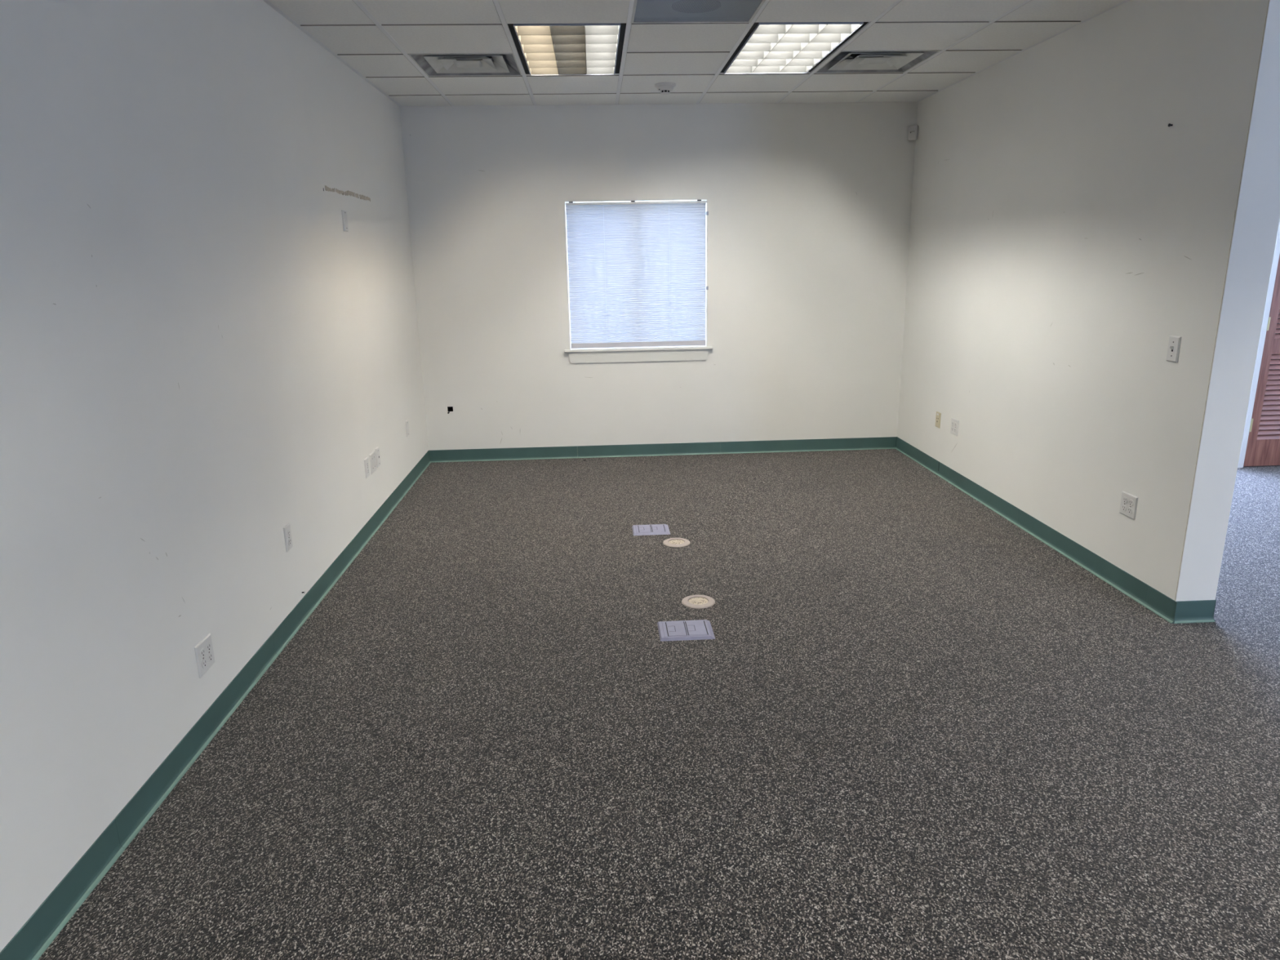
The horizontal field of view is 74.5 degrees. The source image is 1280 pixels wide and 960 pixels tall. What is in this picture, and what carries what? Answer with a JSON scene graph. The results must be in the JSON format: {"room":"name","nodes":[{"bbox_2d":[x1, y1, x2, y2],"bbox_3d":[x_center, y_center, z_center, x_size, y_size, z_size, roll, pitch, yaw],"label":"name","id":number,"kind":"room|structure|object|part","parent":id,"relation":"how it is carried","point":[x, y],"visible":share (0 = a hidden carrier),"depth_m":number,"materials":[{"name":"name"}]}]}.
{"room":"empty office room","nodes":[
{"label":"empty office room","id":0,"kind":"room"},
{"bbox_2d":[0,0,428,951],"bbox_3d":[-1.582,-0.421,2.145,0.121,3.000,9.200,-2,15,-3],"label":"wall","id":1,"kind":"structure","parent":0,"point":[200,361],"depth_m":2.73,"materials":[{"name":"paint"}]},
{"bbox_2d":[194,632,215,678],"bbox_3d":[-1.524,0.615,2.955,0.009,0.115,0.117,-2,15,-3],"label":"wall outlet","id":2,"kind":"object","parent":1,"relation":"attached to","point":[204,653],"visible":1,"depth_m":2.94,"materials":[{"name":"white plastic"}]},
{"bbox_2d":[200,648,205,657],"bbox_3d":[-1.522,0.602,2.928,0.004,0.028,0.034,-2,15,-3],"label":"receptacle","id":3,"kind":"object","parent":2,"relation":"attached to","point":[202,651],"depth_m":2.93,"materials":[{"name":"white plastic"}]},
{"bbox_2d":[201,657,207,668],"bbox_3d":[-1.521,0.640,2.938,0.004,0.028,0.034,-2,15,-3],"label":"receptacle","id":4,"kind":"object","parent":2,"relation":"attached to","point":[204,660],"depth_m":2.94,"materials":[{"name":"white plastic"}]},
{"bbox_2d":[205,642,211,652],"bbox_3d":[-1.524,0.590,2.972,0.004,0.028,0.034,-2,15,-3],"label":"receptacle","id":5,"kind":"object","parent":2,"relation":"attached to","point":[208,645],"depth_m":2.97,"materials":[{"name":"white plastic"}]},
{"bbox_2d":[207,652,213,662],"bbox_3d":[-1.523,0.628,2.982,0.004,0.028,0.034,-2,15,-3],"label":"receptacle","id":6,"kind":"object","parent":2,"relation":"attached to","point":[210,655],"depth_m":2.98,"materials":[{"name":"white plastic"}]},
{"bbox_2d":[0,450,431,959],"bbox_3d":[-1.489,0.978,2.520,0.016,0.100,9.200,-2,15,-3],"label":"baseboard","id":7,"kind":"structure","parent":1,"relation":"attached to","point":[42,928],"depth_m":2.69,"materials":[{"name":"green plastic"}]},
{"bbox_2d":[283,523,293,551],"bbox_3d":[-1.574,0.257,3.771,0.009,0.114,0.072,-2,15,-3],"label":"wall outlet","id":8,"kind":"object","parent":1,"relation":"attached to","point":[286,529],"visible":1,"depth_m":3.76,"materials":[{"name":"white plastic"}]},
{"bbox_2d":[288,537,291,545],"bbox_3d":[-1.572,0.276,3.776,0.004,0.028,0.034,-2,15,-3],"label":"receptacle","id":9,"kind":"object","parent":8,"relation":"attached to","point":[289,539],"depth_m":3.78,"materials":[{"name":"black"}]},
{"bbox_2d":[341,209,348,231],"bbox_3d":[-1.674,-1.471,4.782,0.012,0.114,0.070,-2,15,-3],"label":"blank plate","id":10,"kind":"object","parent":1,"relation":"attached to","point":[344,220],"visible":1,"depth_m":4.76,"materials":[{"name":"white plastic"}]},
{"bbox_2d":[364,457,369,478],"bbox_3d":[-1.647,-0.074,5.084,0.009,0.116,0.074,-2,15,-3],"label":"wall outlet","id":11,"kind":"object","parent":1,"relation":"attached to","point":[366,460],"visible":1,"depth_m":5.07,"materials":[{"name":"white plastic"}]},
{"bbox_2d":[368,450,376,474],"bbox_3d":[-1.655,-0.108,5.224,0.008,0.122,0.118,-2,15,-3],"label":"blank plate","id":12,"kind":"object","parent":1,"relation":"attached to","point":[372,456],"visible":1,"depth_m":5.21,"materials":[{"name":"white plastic"}]},
{"bbox_2d":[374,446,381,467],"bbox_3d":[-1.659,-0.146,5.338,0.012,0.120,0.072,-2,15,-3],"label":"jack plate","id":13,"kind":"object","parent":1,"relation":"attached to","point":[377,449],"visible":1,"depth_m":5.32,"materials":[{"name":"white plastic"}]},
{"bbox_2d":[405,419,409,436],"bbox_3d":[-1.710,-0.380,6.194,0.008,0.115,0.072,-2,15,-3],"label":"blank plate","id":14,"kind":"object","parent":1,"relation":"attached to","point":[406,421],"visible":1,"depth_m":6.18,"materials":[{"name":"white plastic"}]},
{"bbox_2d":[38,448,1279,959],"bbox_3d":[2.598,0.954,2.741,8.440,0.128,9.500,-2,15,-3],"label":"floor","id":15,"kind":"structure","parent":0,"point":[911,726],"depth_m":2.86,"materials":[{"name":"carpet"}]},
{"bbox_2d":[631,524,670,535],"bbox_3d":[0.067,0.301,5.134,0.224,0.012,0.180,-2,15,-3],"label":"outlet box","id":16,"kind":"object","parent":15,"relation":"on","point":[655,529],"visible":1,"depth_m":5.11,"materials":[{"name":"grey metal"}]},
{"bbox_3d":[0.030,0.297,5.133,0.071,0.002,0.132,-2,15,-3],"label":"lid","id":17,"kind":"part","parent":16,"relation":"part of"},
{"bbox_3d":[0.110,0.295,5.136,0.073,0.002,0.132,-2,15,-3],"label":"lid","id":18,"kind":"part","parent":16,"relation":"part of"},
{"bbox_2d":[657,619,715,641],"bbox_3d":[0.203,0.666,3.749,0.241,0.012,0.190,-2,15,-3],"label":"outlet box","id":19,"kind":"object","parent":15,"relation":"on","point":[700,629],"visible":1,"depth_m":3.73,"materials":[{"name":"grey metal"}]},
{"bbox_3d":[0.162,0.662,3.748,0.080,0.002,0.142,-2,15,-3],"label":"lid","id":20,"kind":"part","parent":19,"relation":"part of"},
{"bbox_3d":[0.251,0.660,3.752,0.082,0.002,0.142,-2,15,-3],"label":"lid","id":21,"kind":"part","parent":19,"relation":"part of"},
{"bbox_2d":[262,0,1129,106],"bbox_3d":[2.546,-1.906,1.982,8.440,0.360,9.500,-2,15,-3],"label":"ceiling","id":22,"kind":"structure","parent":0,"point":[374,38],"depth_m":4.52,"materials":[{"name":"tile"}]},
{"bbox_2d":[407,53,522,76],"bbox_3d":[-1.016,-2.481,4.977,0.595,0.059,0.595,-2,15,-3],"label":"ceiling vent","id":23,"kind":"object","parent":22,"relation":"in","point":[433,64],"visible":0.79,"depth_m":5.04,"materials":[{"name":"metal"}]},
{"bbox_3d":[-1.016,-2.459,4.983,0.156,0.006,0.156,-2,15,-3],"label":"plate","id":24,"kind":"part","parent":23,"relation":"part of","materials":[{"name":"paint"}]},
{"bbox_2d":[507,22,626,75],"bbox_3d":[-0.392,-2.453,4.703,0.595,0.126,1.204,-2,15,-3],"label":"ceiling light","id":25,"kind":"object","parent":22,"relation":"attached to","point":[543,49],"visible":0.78,"depth_m":4.71,"materials":[{"name":"white"}]},
{"bbox_2d":[654,82,675,94],"bbox_3d":[0.169,-2.616,5.638,0.142,0.061,0.142,-2,15,-3],"label":"smoke detector","id":26,"kind":"object","parent":22,"relation":"attached to","point":[664,88],"visible":1,"depth_m":5.60,"materials":[{"name":"white plastic"}]},
{"bbox_2d":[631,0,765,23],"bbox_3d":[0.267,-2.188,3.862,0.595,0.023,0.595,-2,15,-3],"label":"ceiling vent","id":27,"kind":"object","parent":22,"relation":"in","point":[644,11],"visible":1,"depth_m":3.97,"materials":[{"name":"silver metal"}]},
{"bbox_2d":[720,22,868,73],"bbox_3d":[0.825,-2.490,4.761,0.595,0.126,1.204,-2,15,-3],"label":"ceiling light","id":28,"kind":"object","parent":22,"relation":"attached to","point":[769,47],"visible":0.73,"depth_m":4.76,"materials":[{"name":"white plastic"}]},
{"bbox_2d":[814,49,941,73],"bbox_3d":[1.418,-2.557,5.092,0.595,0.059,0.595,-2,15,-3],"label":"ceiling vent","id":29,"kind":"object","parent":22,"relation":"in","point":[846,61],"visible":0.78,"depth_m":5.17,"materials":[{"name":"metal"}]},
{"bbox_3d":[1.419,-2.534,5.098,0.156,0.006,0.156,-2,15,-3],"label":"plate","id":30,"kind":"part","parent":29,"relation":"part of","materials":[{"name":"paint"}]},
{"bbox_2d":[400,102,1279,454],"bbox_3d":[2.320,-1.743,6.855,8.440,3.000,0.151,-2,15,-3],"label":"wall","id":31,"kind":"structure","parent":0,"point":[810,204],"depth_m":6.68,"materials":[{"name":"paint"}]},
{"bbox_2d":[563,197,712,363],"bbox_3d":[-0.023,-1.585,6.737,1.202,1.259,0.157,-2,15,-3],"label":"window","id":32,"kind":"structure","parent":31,"relation":"in","point":[671,353],"depth_m":6.81,"materials":[{"name":"white paint"}]},
{"bbox_2d":[564,200,708,348],"bbox_3d":[-0.013,-1.627,6.699,1.114,1.132,0.051,-2,15,-3],"label":"window shade","id":33,"kind":"object","parent":32,"relation":"attached to","point":[637,270],"visible":1,"depth_m":6.70,"materials":[{"name":"white fabric"}]},
{"bbox_3d":[-0.276,-1.628,6.685,0.002,1.067,0.002,-2,15,-3],"label":"cord","id":34,"kind":"part","parent":33,"relation":"part of","materials":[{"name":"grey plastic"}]},
{"bbox_3d":[-0.011,-1.101,6.841,1.095,0.042,0.024,-2,15,-3],"label":"rail","id":35,"kind":"part","parent":33,"relation":"part of","materials":[{"name":"grey"}]},
{"bbox_3d":[0.236,-1.644,6.709,0.002,1.067,0.002,-2,15,-3],"label":"cord","id":36,"kind":"part","parent":33,"relation":"part of","materials":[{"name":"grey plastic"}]},
{"bbox_3d":[-0.012,-1.069,6.855,1.202,0.021,0.120,-2,15,-3],"label":"sill","id":37,"kind":"part","parent":32,"relation":"part of","materials":[{"name":"white paint"}]},
{"bbox_2d":[428,436,897,462],"bbox_3d":[0.218,-0.255,7.046,3.924,0.100,0.016,-2,15,-3],"label":"baseboard","id":38,"kind":"structure","parent":31,"relation":"attached to","point":[886,442],"depth_m":7.05,"materials":[{"name":"green plastic"}]},
{"bbox_2d":[907,124,918,140],"bbox_3d":[2.107,-2.674,6.489,0.072,0.104,0.060,10,18,36],"label":"detector","id":39,"kind":"object","parent":31,"relation":"attached to","point":[913,130],"visible":1,"depth_m":6.47,"materials":[{"name":"white plastic"}]},
{"bbox_2d":[897,0,1279,601],"bbox_3d":[2.339,-1.270,5.073,0.181,3.000,3.534,-2,15,-3],"label":"wall","id":40,"kind":"structure","parent":0,"point":[1062,232],"depth_m":4.13,"materials":[{"name":"paint"}]},
{"bbox_2d":[935,411,941,428],"bbox_3d":[2.213,-0.447,6.256,0.010,0.113,0.074,-2,15,-3],"label":"jack plate","id":41,"kind":"object","parent":40,"relation":"attached to","point":[938,416],"visible":1,"depth_m":6.24,"materials":[{"name":"beige plastic"}]},
{"bbox_2d":[950,417,959,435],"bbox_3d":[2.229,-0.378,5.971,0.009,0.112,0.117,-2,15,-3],"label":"wall outlet","id":42,"kind":"object","parent":40,"relation":"attached to","point":[954,423],"visible":1,"depth_m":5.96,"materials":[{"name":"white plastic"}]},
{"bbox_2d":[895,436,1177,623],"bbox_3d":[2.267,0.135,5.434,0.016,0.100,3.547,-2,15,-3],"label":"baseboard","id":43,"kind":"structure","parent":40,"relation":"attached to","point":[1157,602],"depth_m":4.67,"materials":[{"name":"green plastic"}]},
{"bbox_2d":[1119,490,1137,519],"bbox_3d":[2.337,0.121,4.031,0.009,0.110,0.117,-2,15,-3],"label":"wall outlet","id":44,"kind":"object","parent":40,"relation":"attached to","point":[1128,505],"visible":1,"depth_m":4.02,"materials":[{"name":"white plastic"}]},
{"bbox_2d":[1121,504,1126,511],"bbox_3d":[2.334,0.134,4.059,0.004,0.028,0.034,-2,15,-3],"label":"receptacle","id":45,"kind":"object","parent":44,"relation":"attached to","point":[1123,506],"depth_m":4.06,"materials":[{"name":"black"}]},
{"bbox_2d":[1122,496,1127,503],"bbox_3d":[2.333,0.096,4.048,0.004,0.028,0.034,-2,15,-3],"label":"receptacle","id":46,"kind":"object","parent":44,"relation":"attached to","point":[1124,498],"depth_m":4.05,"materials":[{"name":"white plastic"}]},
{"bbox_2d":[1127,506,1132,514],"bbox_3d":[2.336,0.146,4.014,0.004,0.028,0.034,-2,15,-3],"label":"receptacle","id":47,"kind":"object","parent":44,"relation":"attached to","point":[1129,508],"depth_m":4.01,"materials":[{"name":"white plastic"}]},
{"bbox_2d":[1128,499,1133,506],"bbox_3d":[2.336,0.108,4.004,0.004,0.028,0.034,-2,15,-3],"label":"receptacle","id":48,"kind":"object","parent":44,"relation":"attached to","point":[1130,501],"depth_m":4.00,"materials":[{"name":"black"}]},
{"bbox_2d":[1166,335,1181,362],"bbox_3d":[2.325,-0.573,3.683,0.023,0.112,0.071,-2,15,-3],"label":"light switch","id":49,"kind":"object","parent":40,"relation":"attached to","point":[1174,344],"visible":1,"depth_m":3.67,"materials":[{"name":"white plastic"}]},
{"bbox_2d":[1173,600,1216,623],"bbox_3d":[2.460,0.584,3.732,0.186,0.100,0.016,-2,15,-3],"label":"baseboard","id":50,"kind":"structure","parent":40,"relation":"attached to","point":[1200,611],"depth_m":3.74,"materials":[{"name":"green plastic"}]},
{"bbox_3d":[5.417,-1.588,6.058,2.100,3.000,0.100,-2,15,-3],"label":"wall","id":51,"kind":"structure","parent":0,"visible":0},
{"bbox_2d":[1237,219,1279,467],"bbox_3d":[4.986,-1.132,6.143,1.047,2.090,0.122,-2,15,-3],"label":"trim","id":52,"kind":"structure","parent":51,"relation":"attached to","point":[1277,251],"depth_m":6.10,"materials":[{"name":"white paint"}]},
{"bbox_2d":[1243,254,1279,466],"bbox_3d":[4.983,-1.093,6.120,0.928,2.014,0.046,-2,15,-3],"label":"door","id":53,"kind":"structure","parent":51,"relation":"in","point":[1262,450],"depth_m":6.24,"materials":[{"name":"brown wood"}]}
]}

